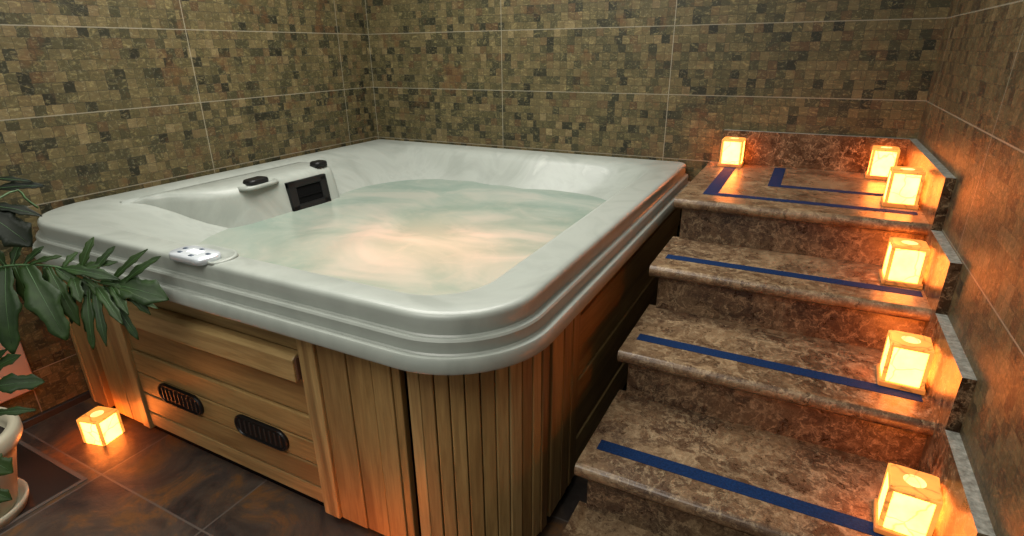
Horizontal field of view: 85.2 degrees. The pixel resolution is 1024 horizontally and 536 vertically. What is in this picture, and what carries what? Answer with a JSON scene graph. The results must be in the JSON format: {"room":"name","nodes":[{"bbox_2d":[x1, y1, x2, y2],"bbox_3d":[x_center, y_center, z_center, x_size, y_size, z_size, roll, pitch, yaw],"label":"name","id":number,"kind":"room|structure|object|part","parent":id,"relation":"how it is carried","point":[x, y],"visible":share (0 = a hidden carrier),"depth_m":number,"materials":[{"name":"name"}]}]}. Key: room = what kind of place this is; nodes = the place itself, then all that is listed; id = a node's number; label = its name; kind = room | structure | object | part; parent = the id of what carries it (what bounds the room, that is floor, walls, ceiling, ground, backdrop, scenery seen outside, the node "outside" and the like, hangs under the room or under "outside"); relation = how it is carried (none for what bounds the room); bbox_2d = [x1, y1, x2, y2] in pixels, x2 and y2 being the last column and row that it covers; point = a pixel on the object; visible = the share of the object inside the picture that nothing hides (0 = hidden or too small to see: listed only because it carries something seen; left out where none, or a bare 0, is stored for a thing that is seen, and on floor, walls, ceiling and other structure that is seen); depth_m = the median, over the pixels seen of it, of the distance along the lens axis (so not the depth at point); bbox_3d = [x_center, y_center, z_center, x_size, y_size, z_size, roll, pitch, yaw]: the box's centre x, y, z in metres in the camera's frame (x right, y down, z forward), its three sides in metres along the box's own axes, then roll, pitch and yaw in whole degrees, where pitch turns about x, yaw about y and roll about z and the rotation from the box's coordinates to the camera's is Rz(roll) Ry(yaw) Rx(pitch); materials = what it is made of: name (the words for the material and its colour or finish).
{"room":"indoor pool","nodes":[
{"label":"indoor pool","id":0,"kind":"room"},
{"bbox_2d":[0,0,375,421],"bbox_3d":[-2.338,-0.462,1.712,0.100,2.700,5.546,10,24,26],"label":"wall","id":1,"kind":"structure","parent":0,"point":[99,98],"depth_m":2.69,"materials":[{"name":"tile"}]},
{"bbox_2d":[0,342,36,403],"bbox_3d":[-2.207,0.488,2.182,0.030,0.255,0.520,10,24,26],"label":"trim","id":2,"kind":"structure","parent":1,"relation":"attached to","point":[21,366],"depth_m":2.36,"materials":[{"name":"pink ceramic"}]},
{"bbox_2d":[22,390,90,429],"bbox_3d":[-2.272,0.788,2.172,0.018,0.035,5.546,10,24,26],"label":"baseboard","id":3,"kind":"structure","parent":1,"relation":"attached to","point":[46,414],"depth_m":2.52,"materials":[{"name":"black tile"}]},
{"bbox_2d":[0,382,626,535],"bbox_3d":[-0.791,1.097,1.528,3.502,0.100,5.646,10,24,26],"label":"floor","id":4,"kind":"structure","parent":0,"point":[145,481],"depth_m":2.04,"materials":[{"name":"tile"}]},
{"bbox_2d":[0,440,87,530],"bbox_3d":[-2.075,0.902,1.919,0.570,0.004,0.835,10,24,26],"label":"trim","id":5,"kind":"structure","parent":4,"relation":"on","point":[53,461],"depth_m":2.15,"materials":[{"name":"brown"}]},
{"bbox_2d":[17,444,79,516],"bbox_3d":[-2.086,0.904,1.916,0.554,0.003,0.819,10,24,26],"label":"floor mat","id":6,"kind":"object","parent":4,"relation":"on","point":[44,479],"depth_m":2.15,"materials":[{"name":"brown fabric"}]},
{"bbox_2d":[0,176,168,528],"bbox_3d":[-1.590,0.324,1.684,1.035,1.242,0.449,2,22,6],"label":"potted plant","id":7,"kind":"object","parent":6,"relation":"on","point":[46,295],"visible":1,"depth_m":1.66,"materials":[{"name":"green plant"}]},
{"bbox_3d":[-1.894,0.719,1.900,0.410,0.314,0.410,10,24,26],"label":"pot","id":8,"kind":"part","parent":7,"relation":"part of","materials":[{"name":"beige ceramic"}]},
{"bbox_2d":[76,406,124,445],"bbox_3d":[-1.736,0.665,2.354,0.107,0.118,0.101,4,22,13],"label":"candle lantern","id":9,"kind":"object","parent":4,"relation":"on","point":[101,425],"visible":1,"depth_m":2.32,"materials":[{"name":"yellow"}]},
{"bbox_2d":[32,139,689,535],"bbox_3d":[-0.512,0.021,2.831,2.305,0.948,2.318,10,24,26],"label":"hot tub","id":10,"kind":"object","parent":4,"relation":"on","point":[473,412],"visible":0.92,"depth_m":1.81,"materials":[{"name":"plastic"}]},
{"bbox_2d":[157,383,203,414],"bbox_3d":[-1.273,0.502,2.140,0.265,0.082,0.018,10,24,26],"label":"vent","id":11,"kind":"object","parent":10,"relation":"attached to","point":[177,396],"depth_m":2.13,"materials":[{"name":"black plastic"}]},
{"bbox_3d":[-1.004,-0.041,1.765,0.176,0.022,0.090,10,24,26],"label":"control panel","id":12,"kind":"part","parent":10,"relation":"part of","materials":[{"name":"white plastic"}]},
{"bbox_3d":[-1.077,0.227,1.910,0.955,0.090,0.040,10,24,26],"label":"lift rail","id":13,"kind":"part","parent":10,"relation":"part of","materials":[{"name":"brown wood"}]},
{"bbox_3d":[-1.068,0.393,2.002,0.983,0.724,0.026,10,24,26],"label":"access panel","id":14,"kind":"part","parent":10,"relation":"part of","materials":[{"name":"brown wood"}]},
{"bbox_3d":[-1.279,-0.436,2.782,0.072,0.026,0.124,8,23,20],"label":"diverter knob","id":15,"kind":"part","parent":10,"relation":"part of","materials":[{"name":"black plastic"}]},
{"bbox_2d":[234,414,288,450],"bbox_3d":[-0.876,0.574,1.947,0.266,0.082,0.018,10,24,26],"label":"vent","id":16,"kind":"object","parent":10,"relation":"attached to","point":[274,436],"depth_m":1.94,"materials":[{"name":"black plastic"}]},
{"bbox_3d":[-0.498,0.092,2.893,2.140,0.770,2.137,10,24,26],"label":"frame","id":17,"kind":"part","parent":10,"relation":"part of","materials":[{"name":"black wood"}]},
{"bbox_3d":[-0.649,0.304,1.706,0.008,0.080,0.034,10,24,26],"label":"rail","id":18,"kind":"part","parent":10,"relation":"part of","materials":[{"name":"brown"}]},
{"bbox_3d":[-1.107,-0.410,3.032,0.052,0.162,0.270,10,24,26],"label":"skimmer frame","id":19,"kind":"part","parent":10,"relation":"part of","materials":[{"name":"black plastic"}]},
{"bbox_2d":[199,179,605,294],"bbox_3d":[-0.460,-0.216,2.700,1.615,0.023,1.855,10,24,26],"label":"water","id":20,"kind":"object","parent":10,"relation":"in","point":[419,236],"visible":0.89,"depth_m":2.55,"materials":[{"name":"clear liquid"}]},
{"bbox_2d":[561,161,934,535],"bbox_3d":[0.956,0.301,2.093,0.888,0.935,2.378,10,24,26],"label":"staircase","id":21,"kind":"structure","parent":4,"relation":"on","point":[753,403],"depth_m":1.82,"materials":[{"name":"brown stone"}]},
{"bbox_2d":[717,137,745,167],"bbox_3d":[1.165,-0.615,2.950,0.118,0.141,0.116,10,24,26],"label":"candle lantern","id":22,"kind":"object","parent":21,"relation":"on","point":[732,148],"visible":1,"depth_m":2.91,"materials":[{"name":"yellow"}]},
{"bbox_2d":[865,145,899,179],"bbox_3d":[1.754,-0.498,2.635,0.118,0.141,0.116,12,24,28],"label":"candle lantern","id":23,"kind":"object","parent":21,"relation":"on","point":[882,158],"visible":0.86,"depth_m":2.60,"materials":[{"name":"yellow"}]},
{"bbox_2d":[881,166,925,209],"bbox_3d":[1.526,-0.316,2.174,0.122,0.141,0.120,10,24,26],"label":"candle lantern","id":24,"kind":"object","parent":21,"relation":"on","point":[903,188],"visible":1,"depth_m":2.14,"materials":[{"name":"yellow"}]},
{"bbox_2d":[879,237,930,288],"bbox_3d":[1.360,-0.020,1.930,0.118,0.141,0.116,10,24,26],"label":"candle lantern","id":25,"kind":"object","parent":21,"relation":"on","point":[905,260],"visible":1,"depth_m":1.90,"materials":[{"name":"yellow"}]},
{"bbox_2d":[876,330,934,394],"bbox_3d":[1.182,0.279,1.675,0.122,0.141,0.120,10,24,26],"label":"candle lantern","id":26,"kind":"object","parent":21,"relation":"on","point":[906,360],"visible":1,"depth_m":1.64,"materials":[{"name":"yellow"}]},
{"bbox_2d":[873,463,942,535],"bbox_3d":[0.988,0.590,1.392,0.118,0.141,0.116,12,25,29],"label":"candle lantern","id":27,"kind":"object","parent":21,"relation":"on","point":[909,502],"visible":1,"depth_m":1.36,"materials":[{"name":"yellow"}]},
{"bbox_2d":[362,0,950,236],"bbox_3d":[0.471,-1.117,3.305,3.502,2.700,0.100,10,24,26],"label":"wall","id":28,"kind":"structure","parent":0,"point":[662,80],"depth_m":3.12,"materials":[{"name":"tile"}]},
{"bbox_2d":[723,129,909,172],"bbox_3d":[1.514,-0.597,2.852,0.833,0.174,0.028,10,24,26],"label":"trim","id":29,"kind":"structure","parent":28,"relation":"attached to","point":[843,153],"depth_m":2.83,"materials":[{"name":"stone"}]},
{"bbox_2d":[917,0,1023,535],"bbox_3d":[0.681,0.081,0.242,0.100,2.700,5.546,10,24,26],"label":"wall","id":30,"kind":"structure","parent":0,"point":[972,123],"depth_m":1.48,"materials":[{"name":"tile"}]},
{"bbox_2d":[903,138,995,535],"bbox_3d":[1.345,0.300,1.837,0.030,1.102,2.446,10,24,26],"label":"trim","id":31,"kind":"structure","parent":30,"relation":"attached to","point":[951,381],"depth_m":1.51,"materials":[{"name":"stone"}]}
]}

